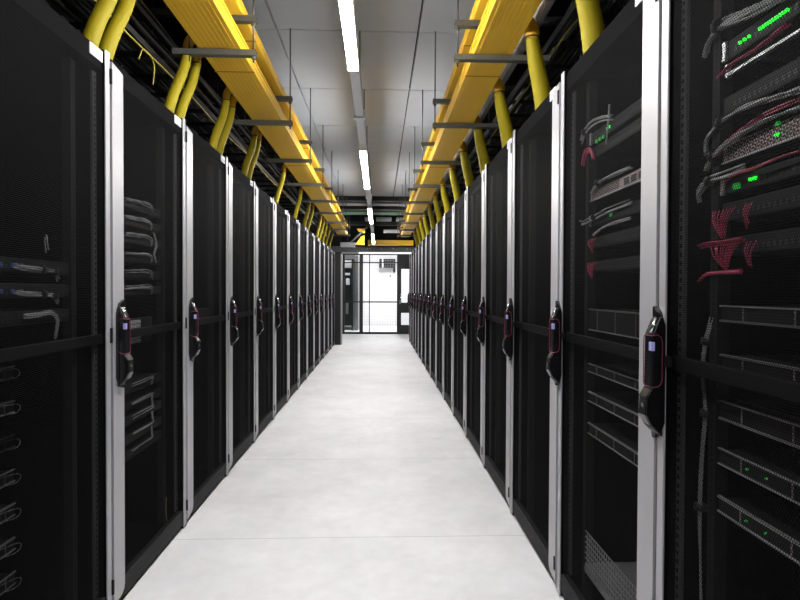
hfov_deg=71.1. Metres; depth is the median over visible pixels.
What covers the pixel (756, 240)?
cable bundle
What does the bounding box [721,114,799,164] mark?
server
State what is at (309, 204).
hose
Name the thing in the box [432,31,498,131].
hanger
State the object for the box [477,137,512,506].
tall cabinet
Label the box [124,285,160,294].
unit
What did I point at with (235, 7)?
cable tray
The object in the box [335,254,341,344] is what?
trim
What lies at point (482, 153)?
hose
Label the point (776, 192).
unit
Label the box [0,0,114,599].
tall cabinet
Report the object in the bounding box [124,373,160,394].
unit
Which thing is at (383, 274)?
wall
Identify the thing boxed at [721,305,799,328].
server
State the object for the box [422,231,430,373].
tall cabinet
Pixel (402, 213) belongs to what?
hanger
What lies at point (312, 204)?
hose
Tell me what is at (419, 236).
hose
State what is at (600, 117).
cable bundle
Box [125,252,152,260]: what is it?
cable bundle
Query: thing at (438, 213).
hose
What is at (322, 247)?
tall cabinet
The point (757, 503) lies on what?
server
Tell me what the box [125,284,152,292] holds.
cable bundle
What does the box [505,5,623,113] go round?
strut
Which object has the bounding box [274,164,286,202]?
hose
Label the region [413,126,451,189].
hanger
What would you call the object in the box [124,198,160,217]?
unit
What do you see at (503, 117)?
hose
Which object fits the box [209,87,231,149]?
hose
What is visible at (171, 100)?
hose
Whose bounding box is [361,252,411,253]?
trim
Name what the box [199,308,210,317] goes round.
unit
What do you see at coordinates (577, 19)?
cable
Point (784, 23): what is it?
cable bundle
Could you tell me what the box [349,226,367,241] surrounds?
diagonal brace
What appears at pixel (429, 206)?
hose
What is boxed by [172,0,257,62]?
hanger
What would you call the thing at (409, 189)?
hanger
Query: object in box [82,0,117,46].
hose
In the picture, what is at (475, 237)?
tall cabinet
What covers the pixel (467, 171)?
hose
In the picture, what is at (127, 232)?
cable bundle
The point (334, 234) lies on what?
hanger
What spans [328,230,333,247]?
hose
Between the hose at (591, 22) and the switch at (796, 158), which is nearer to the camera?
the switch at (796, 158)
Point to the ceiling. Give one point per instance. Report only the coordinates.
(397, 50)
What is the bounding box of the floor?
[121,326,564,599]
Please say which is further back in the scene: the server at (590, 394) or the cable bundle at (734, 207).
the server at (590, 394)
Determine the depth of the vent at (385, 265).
19.18 m
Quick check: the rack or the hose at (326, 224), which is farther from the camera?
the rack
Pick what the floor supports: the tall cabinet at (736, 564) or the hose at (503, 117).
the tall cabinet at (736, 564)
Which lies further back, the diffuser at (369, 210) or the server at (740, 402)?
the diffuser at (369, 210)
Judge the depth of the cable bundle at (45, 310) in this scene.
1.73 m
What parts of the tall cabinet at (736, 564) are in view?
handle, key lever, door handle, mounting rail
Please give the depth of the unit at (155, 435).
2.49 m
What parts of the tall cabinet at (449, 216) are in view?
handle, rail, door, mounting rail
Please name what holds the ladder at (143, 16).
hanging from the strut at (247, 126)
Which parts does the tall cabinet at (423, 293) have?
handle, door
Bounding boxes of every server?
[0,366,19,381]
[0,400,20,416]
[0,434,20,452]
[0,468,20,487]
[0,503,20,522]
[0,537,21,558]
[0,571,21,595]
[587,422,637,466]
[588,309,639,338]
[588,363,638,390]
[588,391,638,424]
[589,168,640,201]
[717,495,799,563]
[718,399,799,448]
[718,447,799,504]
[719,354,799,381]
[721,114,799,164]
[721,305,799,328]
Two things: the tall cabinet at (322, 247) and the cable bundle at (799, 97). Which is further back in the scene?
the tall cabinet at (322, 247)
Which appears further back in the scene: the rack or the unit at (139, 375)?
the rack
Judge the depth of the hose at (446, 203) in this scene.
6.37 m
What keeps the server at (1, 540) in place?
in the tall cabinet at (55, 82)
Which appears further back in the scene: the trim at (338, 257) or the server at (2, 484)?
the trim at (338, 257)
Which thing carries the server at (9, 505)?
in the tall cabinet at (55, 82)
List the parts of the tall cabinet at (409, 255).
door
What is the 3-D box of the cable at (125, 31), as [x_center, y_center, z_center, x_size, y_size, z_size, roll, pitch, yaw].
[-1.314,-1.172,5.412,0.018,0.154,8.550,0,1,-2]
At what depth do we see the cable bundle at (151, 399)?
2.48 m
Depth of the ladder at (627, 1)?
3.83 m
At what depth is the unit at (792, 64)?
1.16 m
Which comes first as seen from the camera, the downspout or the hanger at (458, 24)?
the hanger at (458, 24)
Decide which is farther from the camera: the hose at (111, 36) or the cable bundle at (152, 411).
the cable bundle at (152, 411)
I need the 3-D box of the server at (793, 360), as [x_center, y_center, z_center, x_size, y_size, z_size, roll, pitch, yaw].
[1.014,0.146,1.065,0.554,0.038,0.450,0,1,-2]
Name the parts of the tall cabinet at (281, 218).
door handle, handle, mounting rail, rail, door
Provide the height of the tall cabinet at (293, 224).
2.081 m
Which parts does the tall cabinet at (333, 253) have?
door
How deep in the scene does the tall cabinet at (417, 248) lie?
10.99 m
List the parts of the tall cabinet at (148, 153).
door handle, handle, roof panel, rail, door, mounting rail, label plate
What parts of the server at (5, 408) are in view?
panel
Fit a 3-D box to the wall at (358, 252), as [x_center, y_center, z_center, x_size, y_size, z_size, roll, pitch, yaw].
[-1.327,-0.559,18.507,0.040,2.950,1.900,0,1,-2]
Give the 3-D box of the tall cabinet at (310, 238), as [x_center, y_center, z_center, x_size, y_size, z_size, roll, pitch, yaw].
[-1.812,0.040,8.044,1.157,2.081,0.796,0,1,-2]
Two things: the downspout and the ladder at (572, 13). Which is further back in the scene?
the downspout
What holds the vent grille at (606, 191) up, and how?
attached to the server at (606, 191)
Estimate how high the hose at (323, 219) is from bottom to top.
0.450 m
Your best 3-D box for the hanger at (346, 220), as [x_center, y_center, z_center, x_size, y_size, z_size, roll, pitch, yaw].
[-1.232,-2.248,10.927,0.416,1.831,0.040,0,1,-2]
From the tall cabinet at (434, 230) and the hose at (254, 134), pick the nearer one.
the hose at (254, 134)
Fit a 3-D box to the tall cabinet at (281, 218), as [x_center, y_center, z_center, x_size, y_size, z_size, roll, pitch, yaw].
[-1.723,0.078,5.646,1.157,2.081,0.796,0,1,-2]
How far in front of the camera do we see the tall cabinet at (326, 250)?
10.61 m
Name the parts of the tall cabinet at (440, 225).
handle, door, rail, mounting rail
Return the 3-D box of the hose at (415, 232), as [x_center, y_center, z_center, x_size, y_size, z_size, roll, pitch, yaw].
[0.336,-1.256,11.372,0.194,0.449,0.087,0,1,-35]
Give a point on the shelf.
(616, 563)
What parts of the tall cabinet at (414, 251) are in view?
door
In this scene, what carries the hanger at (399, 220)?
hanging from the deck
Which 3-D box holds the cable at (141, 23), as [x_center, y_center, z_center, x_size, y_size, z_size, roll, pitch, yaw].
[-1.743,-1.701,6.313,0.436,0.107,10.802,0,1,-2]
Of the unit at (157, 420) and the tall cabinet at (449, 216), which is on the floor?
the tall cabinet at (449, 216)
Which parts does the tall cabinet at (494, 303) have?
handle, door handle, rail, door, roof panel, mounting rail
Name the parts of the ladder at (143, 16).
rail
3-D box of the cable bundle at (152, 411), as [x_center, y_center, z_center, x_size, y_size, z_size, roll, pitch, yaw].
[-1.129,0.539,2.469,0.018,0.059,0.209,0,1,-2]
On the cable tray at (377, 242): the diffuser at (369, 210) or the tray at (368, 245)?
the tray at (368, 245)
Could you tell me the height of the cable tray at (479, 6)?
0.054 m
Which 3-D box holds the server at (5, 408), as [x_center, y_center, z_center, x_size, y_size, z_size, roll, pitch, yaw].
[-1.542,0.358,1.654,0.583,0.042,0.420,0,1,-2]
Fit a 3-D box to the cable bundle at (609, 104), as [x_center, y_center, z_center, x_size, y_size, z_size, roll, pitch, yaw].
[0.703,-0.593,1.895,0.006,0.128,0.033,0,1,-2]
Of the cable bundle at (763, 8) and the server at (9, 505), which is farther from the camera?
the server at (9, 505)
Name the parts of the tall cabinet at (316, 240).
handle, door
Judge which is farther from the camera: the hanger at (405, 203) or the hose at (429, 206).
the hanger at (405, 203)
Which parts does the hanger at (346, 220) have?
threaded rod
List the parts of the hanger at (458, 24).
threaded rod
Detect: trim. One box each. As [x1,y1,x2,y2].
[330,246,415,251]
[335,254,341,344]
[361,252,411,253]
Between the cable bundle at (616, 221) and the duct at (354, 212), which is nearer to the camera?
the cable bundle at (616, 221)
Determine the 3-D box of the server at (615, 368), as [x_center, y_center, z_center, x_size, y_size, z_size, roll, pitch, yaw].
[0.983,0.255,1.866,0.554,0.032,0.450,0,1,-2]
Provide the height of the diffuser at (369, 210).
0.022 m
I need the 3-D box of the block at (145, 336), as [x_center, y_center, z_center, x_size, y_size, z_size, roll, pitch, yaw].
[-1.132,0.167,2.358,0.024,0.048,0.420,0,1,-2]
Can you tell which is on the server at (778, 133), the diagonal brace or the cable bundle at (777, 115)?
the cable bundle at (777, 115)
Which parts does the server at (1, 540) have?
panel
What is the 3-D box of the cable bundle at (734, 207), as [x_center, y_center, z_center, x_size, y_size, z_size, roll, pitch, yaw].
[0.724,-0.171,1.260,0.011,0.069,0.085,0,1,-2]
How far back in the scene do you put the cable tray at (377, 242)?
14.78 m
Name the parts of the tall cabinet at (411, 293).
door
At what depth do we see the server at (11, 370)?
1.84 m
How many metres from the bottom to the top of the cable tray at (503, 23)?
0.074 m
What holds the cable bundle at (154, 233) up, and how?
attached to the unit at (126, 237)
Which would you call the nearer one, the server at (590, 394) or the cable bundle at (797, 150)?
the cable bundle at (797, 150)
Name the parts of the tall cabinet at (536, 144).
handle, door handle, mounting rail, rail, door, roof panel, label plate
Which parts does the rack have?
rack frame, panel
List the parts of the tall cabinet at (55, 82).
roof panel, mounting rail, label plate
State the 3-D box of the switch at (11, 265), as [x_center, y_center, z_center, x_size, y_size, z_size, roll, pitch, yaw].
[-1.380,-0.103,1.653,0.556,0.043,0.450,0,1,-2]
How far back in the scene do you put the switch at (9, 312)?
1.68 m
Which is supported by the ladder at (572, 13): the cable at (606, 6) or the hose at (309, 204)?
the cable at (606, 6)
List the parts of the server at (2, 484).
panel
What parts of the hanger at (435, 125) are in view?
threaded rod, threaded rod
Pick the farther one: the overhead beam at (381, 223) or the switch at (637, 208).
the overhead beam at (381, 223)
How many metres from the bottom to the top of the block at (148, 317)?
0.048 m
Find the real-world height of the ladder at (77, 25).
0.030 m
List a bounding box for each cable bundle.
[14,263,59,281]
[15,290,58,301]
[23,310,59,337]
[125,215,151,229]
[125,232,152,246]
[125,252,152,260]
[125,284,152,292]
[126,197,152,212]
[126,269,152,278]
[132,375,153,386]
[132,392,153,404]
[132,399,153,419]
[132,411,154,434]
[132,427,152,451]
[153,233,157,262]
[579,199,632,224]
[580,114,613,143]
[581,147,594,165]
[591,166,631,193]
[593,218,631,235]
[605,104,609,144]
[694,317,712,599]
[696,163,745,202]
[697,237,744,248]
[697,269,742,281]
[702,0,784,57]
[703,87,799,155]
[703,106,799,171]
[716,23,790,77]
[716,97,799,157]
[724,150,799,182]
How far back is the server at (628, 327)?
1.85 m
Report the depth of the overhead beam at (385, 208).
12.27 m
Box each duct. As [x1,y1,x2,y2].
[317,210,427,214]
[338,201,407,205]
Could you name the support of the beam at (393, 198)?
attached to the ceiling
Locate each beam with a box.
[334,195,409,201]
[339,206,406,210]
[348,221,400,225]
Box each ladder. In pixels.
[46,0,318,220]
[68,0,326,236]
[423,0,618,230]
[427,0,629,219]
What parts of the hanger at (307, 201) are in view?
threaded rod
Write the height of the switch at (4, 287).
0.043 m
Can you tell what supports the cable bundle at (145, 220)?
attached to the unit at (129, 222)
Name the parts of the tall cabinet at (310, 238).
mounting rail, handle, rail, door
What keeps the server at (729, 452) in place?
in the tall cabinet at (736, 564)
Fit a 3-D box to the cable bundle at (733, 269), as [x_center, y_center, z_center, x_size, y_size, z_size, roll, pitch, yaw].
[0.723,-0.055,1.272,0.011,0.028,0.158,0,1,-4]
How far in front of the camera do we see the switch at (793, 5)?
1.17 m
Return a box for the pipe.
[384,230,399,232]
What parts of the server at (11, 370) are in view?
panel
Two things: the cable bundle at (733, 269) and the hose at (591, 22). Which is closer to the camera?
the cable bundle at (733, 269)
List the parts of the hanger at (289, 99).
threaded rod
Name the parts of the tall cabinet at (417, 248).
handle, door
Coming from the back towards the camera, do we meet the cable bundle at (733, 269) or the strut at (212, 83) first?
the strut at (212, 83)
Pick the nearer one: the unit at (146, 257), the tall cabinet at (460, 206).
the unit at (146, 257)
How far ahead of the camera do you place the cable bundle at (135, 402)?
2.45 m
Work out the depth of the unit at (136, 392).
2.49 m
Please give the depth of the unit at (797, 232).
1.13 m
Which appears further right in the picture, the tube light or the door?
the door
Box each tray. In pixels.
[163,0,347,233]
[223,0,347,225]
[368,240,412,245]
[368,245,412,245]
[401,0,487,228]
[401,0,541,236]
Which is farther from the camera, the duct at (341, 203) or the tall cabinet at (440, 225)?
the duct at (341, 203)
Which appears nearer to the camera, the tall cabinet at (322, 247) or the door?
the tall cabinet at (322, 247)
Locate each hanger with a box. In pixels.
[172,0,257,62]
[233,28,292,128]
[266,88,311,165]
[287,168,324,188]
[302,157,332,204]
[314,201,338,214]
[325,212,343,223]
[327,195,347,231]
[333,206,349,236]
[399,220,419,231]
[401,212,428,224]
[404,170,435,215]
[408,152,442,203]
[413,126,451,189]
[421,90,472,166]
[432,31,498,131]
[454,0,549,66]
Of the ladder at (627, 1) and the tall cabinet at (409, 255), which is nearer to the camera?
the ladder at (627, 1)
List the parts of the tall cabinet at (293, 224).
mounting rail, handle, door, rail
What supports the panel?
on the overhead beam at (381, 223)
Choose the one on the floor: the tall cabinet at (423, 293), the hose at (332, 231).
the tall cabinet at (423, 293)
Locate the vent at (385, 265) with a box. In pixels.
[379,259,394,267]
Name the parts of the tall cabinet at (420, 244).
door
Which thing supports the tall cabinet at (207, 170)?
on the floor
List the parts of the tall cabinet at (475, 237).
handle, door handle, rail, door, mounting rail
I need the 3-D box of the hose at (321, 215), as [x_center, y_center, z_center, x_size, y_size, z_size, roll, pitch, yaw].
[-1.337,-1.233,9.300,0.201,0.450,0.083,-1,1,-44]
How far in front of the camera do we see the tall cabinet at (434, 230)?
7.79 m
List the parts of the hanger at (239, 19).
threaded rod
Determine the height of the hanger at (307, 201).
1.831 m
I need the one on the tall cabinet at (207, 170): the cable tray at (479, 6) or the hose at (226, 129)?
the hose at (226, 129)
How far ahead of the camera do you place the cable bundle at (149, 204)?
2.45 m
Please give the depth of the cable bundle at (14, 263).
1.71 m
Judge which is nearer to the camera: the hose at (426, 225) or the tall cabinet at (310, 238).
the tall cabinet at (310, 238)
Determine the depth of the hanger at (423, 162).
5.20 m
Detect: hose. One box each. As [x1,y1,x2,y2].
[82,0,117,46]
[98,0,135,60]
[164,36,194,112]
[175,47,201,118]
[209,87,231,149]
[216,95,237,155]
[241,125,258,175]
[247,130,262,179]
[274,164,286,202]
[293,186,302,219]
[302,198,310,226]
[306,203,314,229]
[315,214,322,237]
[318,217,324,239]
[322,223,327,241]
[325,225,330,244]
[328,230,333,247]
[413,228,418,246]
[416,224,421,243]
[419,217,425,239]
[422,210,429,234]
[427,204,435,228]
[432,191,442,221]
[440,178,450,212]
[449,165,461,201]
[459,141,473,189]
[473,116,489,172]
[493,77,513,147]
[524,18,550,109]
[576,0,604,53]
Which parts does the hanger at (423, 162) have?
threaded rod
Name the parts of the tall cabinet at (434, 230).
handle, rail, door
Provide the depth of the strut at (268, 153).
6.84 m
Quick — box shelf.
[584,562,636,599]
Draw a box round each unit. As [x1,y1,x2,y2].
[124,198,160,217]
[124,216,160,233]
[124,233,160,248]
[124,251,160,264]
[124,269,160,279]
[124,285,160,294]
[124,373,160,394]
[124,388,160,412]
[124,400,160,426]
[124,416,160,444]
[125,430,160,460]
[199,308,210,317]
[590,226,640,249]
[590,256,639,272]
[591,117,641,159]
[722,227,799,256]
[723,185,799,221]
[724,57,799,115]
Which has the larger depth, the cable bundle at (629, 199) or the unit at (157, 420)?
the unit at (157, 420)
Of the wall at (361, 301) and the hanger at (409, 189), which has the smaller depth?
the hanger at (409, 189)
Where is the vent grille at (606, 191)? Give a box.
[592,180,618,197]
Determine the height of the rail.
0.060 m
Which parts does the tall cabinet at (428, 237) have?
handle, door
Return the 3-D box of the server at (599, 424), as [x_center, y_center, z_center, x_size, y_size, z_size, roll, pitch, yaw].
[0.983,0.480,1.870,0.554,0.042,0.450,0,1,-2]
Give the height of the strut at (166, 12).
1.637 m
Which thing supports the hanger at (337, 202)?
hanging from the deck
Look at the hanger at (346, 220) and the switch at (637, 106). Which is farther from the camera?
the hanger at (346, 220)
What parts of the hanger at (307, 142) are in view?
threaded rod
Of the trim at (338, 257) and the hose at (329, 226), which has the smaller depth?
the hose at (329, 226)
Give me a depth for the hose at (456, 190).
5.54 m
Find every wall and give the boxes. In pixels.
[43,0,266,193]
[279,184,452,333]
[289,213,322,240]
[342,252,408,325]
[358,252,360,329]
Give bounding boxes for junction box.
[340,215,354,246]
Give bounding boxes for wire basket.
[584,530,636,599]
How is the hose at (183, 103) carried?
on the tall cabinet at (207, 170)
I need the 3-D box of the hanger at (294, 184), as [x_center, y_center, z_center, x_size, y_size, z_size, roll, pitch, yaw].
[-1.060,-2.174,6.311,0.416,1.831,0.040,0,1,-2]
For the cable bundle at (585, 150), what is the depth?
2.07 m
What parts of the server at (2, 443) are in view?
panel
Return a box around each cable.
[49,0,321,228]
[72,0,316,215]
[94,0,313,223]
[429,0,599,222]
[429,0,626,226]
[456,0,576,183]
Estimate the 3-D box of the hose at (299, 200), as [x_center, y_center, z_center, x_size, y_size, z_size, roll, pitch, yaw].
[-1.248,-1.195,6.902,0.201,0.450,0.083,-1,1,-44]
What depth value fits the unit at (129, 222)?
2.49 m
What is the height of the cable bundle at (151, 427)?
0.066 m
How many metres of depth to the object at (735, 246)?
1.24 m
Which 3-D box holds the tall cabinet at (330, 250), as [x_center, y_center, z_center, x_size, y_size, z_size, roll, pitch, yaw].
[-1.931,-0.012,11.241,1.157,2.081,0.796,0,1,-2]
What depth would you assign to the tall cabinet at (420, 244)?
10.18 m
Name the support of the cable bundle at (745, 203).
attached to the unit at (776, 192)
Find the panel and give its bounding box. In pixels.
[376,217,391,221]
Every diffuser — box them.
[360,151,368,188]
[368,209,372,222]
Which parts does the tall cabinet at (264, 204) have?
door handle, handle, mounting rail, door, rail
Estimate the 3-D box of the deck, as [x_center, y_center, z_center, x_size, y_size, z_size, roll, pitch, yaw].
[-0.350,-3.166,9.694,6.000,0.050,24.500,0,1,-2]
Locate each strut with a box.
[49,5,175,67]
[134,77,226,121]
[152,0,253,152]
[191,58,277,167]
[218,80,292,193]
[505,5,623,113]
[540,17,612,57]
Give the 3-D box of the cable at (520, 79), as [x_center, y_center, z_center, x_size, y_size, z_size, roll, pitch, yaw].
[1.009,-1.695,6.415,0.429,0.092,10.802,0,1,-2]
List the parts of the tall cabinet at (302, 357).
mounting rail, handle, rail, door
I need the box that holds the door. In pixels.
[399,254,410,333]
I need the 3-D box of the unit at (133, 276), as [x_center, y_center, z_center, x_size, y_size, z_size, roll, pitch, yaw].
[-1.412,-0.111,2.452,0.551,0.040,0.450,0,1,-2]
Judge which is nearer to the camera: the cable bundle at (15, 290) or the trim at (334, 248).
the cable bundle at (15, 290)
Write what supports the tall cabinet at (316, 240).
on the floor
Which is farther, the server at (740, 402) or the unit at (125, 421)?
the unit at (125, 421)
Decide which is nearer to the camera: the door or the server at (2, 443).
the server at (2, 443)
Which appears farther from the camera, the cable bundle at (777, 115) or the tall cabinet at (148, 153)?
the tall cabinet at (148, 153)
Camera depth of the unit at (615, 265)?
1.86 m
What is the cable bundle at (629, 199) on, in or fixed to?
attached to the switch at (637, 208)
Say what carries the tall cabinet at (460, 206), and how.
on the floor
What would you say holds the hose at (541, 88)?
on the tall cabinet at (536, 144)
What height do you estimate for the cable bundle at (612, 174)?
0.044 m
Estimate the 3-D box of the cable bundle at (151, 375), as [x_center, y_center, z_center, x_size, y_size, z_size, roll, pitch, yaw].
[-1.129,0.366,2.466,0.017,0.046,0.205,0,1,-2]
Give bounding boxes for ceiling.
[242,0,474,196]
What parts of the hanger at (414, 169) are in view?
threaded rod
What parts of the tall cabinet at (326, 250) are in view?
door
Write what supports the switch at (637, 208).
in the tall cabinet at (601, 493)
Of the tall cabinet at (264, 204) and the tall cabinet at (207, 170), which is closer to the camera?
the tall cabinet at (207, 170)
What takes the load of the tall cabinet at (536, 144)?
on the floor
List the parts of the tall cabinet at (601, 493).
handle, door handle, rail, mounting rail, door, roof panel, label plate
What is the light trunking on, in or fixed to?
hanging from the deck
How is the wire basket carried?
in the tall cabinet at (601, 493)
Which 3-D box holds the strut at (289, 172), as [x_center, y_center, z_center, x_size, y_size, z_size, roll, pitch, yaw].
[-2.033,-2.302,8.044,1.300,1.637,0.218,0,1,-2]
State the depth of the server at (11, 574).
1.84 m
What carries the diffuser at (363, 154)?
attached to the light trunking
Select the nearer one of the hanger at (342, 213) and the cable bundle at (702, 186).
the cable bundle at (702, 186)
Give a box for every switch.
[0,256,68,274]
[0,283,68,298]
[0,308,68,326]
[589,97,641,144]
[589,200,640,226]
[720,156,799,195]
[722,0,799,78]
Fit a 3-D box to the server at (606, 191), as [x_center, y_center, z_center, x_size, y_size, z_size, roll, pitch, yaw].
[0.986,-0.378,1.856,0.554,0.041,0.450,0,1,-2]
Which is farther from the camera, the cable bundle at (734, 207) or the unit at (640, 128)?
the unit at (640, 128)
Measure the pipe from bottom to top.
0.060 m
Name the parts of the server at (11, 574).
panel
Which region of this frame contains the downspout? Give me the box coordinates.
[356,229,364,244]
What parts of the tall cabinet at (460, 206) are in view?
handle, door handle, door, rail, mounting rail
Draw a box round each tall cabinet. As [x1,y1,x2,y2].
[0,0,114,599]
[110,59,187,599]
[185,124,229,520]
[228,161,255,470]
[255,184,274,438]
[274,201,288,415]
[288,213,298,398]
[298,222,307,386]
[307,229,313,376]
[314,235,319,367]
[319,240,324,361]
[324,244,328,355]
[328,247,331,351]
[332,251,334,346]
[407,255,410,342]
[409,252,412,345]
[411,249,415,348]
[413,245,418,353]
[416,242,421,360]
[419,237,425,367]
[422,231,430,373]
[427,224,439,383]
[432,216,443,395]
[439,205,453,411]
[448,190,466,431]
[460,169,484,461]
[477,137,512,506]
[502,81,560,582]
[546,0,661,599]
[639,0,799,599]
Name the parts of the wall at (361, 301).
frame post, frame post, frame rail, frame rail, frame rail, frame rail, frame post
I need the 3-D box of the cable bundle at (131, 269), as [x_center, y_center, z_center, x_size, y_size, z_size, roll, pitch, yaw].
[-1.127,-0.113,2.429,0.019,0.046,0.270,0,1,-2]
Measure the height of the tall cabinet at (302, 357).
2.081 m
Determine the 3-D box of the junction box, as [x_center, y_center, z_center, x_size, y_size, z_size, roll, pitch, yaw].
[-1.276,-2.247,13.653,0.350,1.920,0.050,0,1,-2]
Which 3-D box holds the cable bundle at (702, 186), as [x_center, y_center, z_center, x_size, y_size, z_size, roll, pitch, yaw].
[0.723,-0.262,1.271,0.026,0.059,0.178,0,1,-2]
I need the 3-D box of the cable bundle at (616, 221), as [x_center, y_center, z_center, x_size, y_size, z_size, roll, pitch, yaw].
[0.702,-0.243,1.872,0.014,0.032,0.304,0,1,-2]
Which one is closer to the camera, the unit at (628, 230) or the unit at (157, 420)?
the unit at (628, 230)
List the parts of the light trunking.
tube light, suspension rod, tube light, tube light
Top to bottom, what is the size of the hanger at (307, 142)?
1.831 m
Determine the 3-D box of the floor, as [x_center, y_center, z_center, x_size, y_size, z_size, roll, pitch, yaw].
[-0.367,1.084,9.762,6.000,0.050,24.500,0,1,-2]
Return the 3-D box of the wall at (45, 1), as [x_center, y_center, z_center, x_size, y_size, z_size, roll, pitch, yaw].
[-3.381,-1.051,9.616,0.050,4.200,24.500,0,1,-2]
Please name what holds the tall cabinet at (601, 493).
on the floor
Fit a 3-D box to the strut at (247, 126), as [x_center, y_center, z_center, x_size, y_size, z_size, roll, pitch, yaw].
[-1.947,-2.265,5.726,1.300,1.637,0.218,0,1,-2]
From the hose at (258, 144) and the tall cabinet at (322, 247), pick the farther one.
the tall cabinet at (322, 247)
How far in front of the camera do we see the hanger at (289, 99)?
3.98 m
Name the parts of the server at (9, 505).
panel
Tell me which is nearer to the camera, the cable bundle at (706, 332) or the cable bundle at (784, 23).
the cable bundle at (784, 23)
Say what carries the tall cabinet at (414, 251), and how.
on the floor
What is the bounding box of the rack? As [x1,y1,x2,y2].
[345,256,358,330]
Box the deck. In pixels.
[115,0,625,184]
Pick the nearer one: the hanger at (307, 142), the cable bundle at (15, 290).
the cable bundle at (15, 290)
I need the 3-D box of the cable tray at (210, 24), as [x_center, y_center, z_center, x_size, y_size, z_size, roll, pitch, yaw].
[-1.049,-1.358,6.670,0.221,0.074,11.250,0,1,-2]
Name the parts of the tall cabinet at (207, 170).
door handle, handle, roof panel, rail, door, mounting rail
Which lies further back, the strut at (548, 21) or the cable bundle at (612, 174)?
the strut at (548, 21)
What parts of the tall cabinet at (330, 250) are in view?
door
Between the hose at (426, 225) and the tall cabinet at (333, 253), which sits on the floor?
the tall cabinet at (333, 253)
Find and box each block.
[130,316,151,328]
[131,334,151,344]
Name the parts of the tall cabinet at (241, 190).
door handle, handle, roof panel, mounting rail, rail, door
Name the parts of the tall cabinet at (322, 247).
door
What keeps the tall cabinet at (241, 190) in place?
on the floor
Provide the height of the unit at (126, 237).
0.040 m
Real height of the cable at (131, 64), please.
0.101 m
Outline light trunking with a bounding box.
[339,0,374,238]
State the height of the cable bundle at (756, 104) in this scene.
0.072 m
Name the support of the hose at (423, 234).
on the tall cabinet at (420, 244)
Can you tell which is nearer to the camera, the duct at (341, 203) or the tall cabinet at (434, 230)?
the tall cabinet at (434, 230)
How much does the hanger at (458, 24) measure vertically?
1.831 m
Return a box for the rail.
[413,0,555,232]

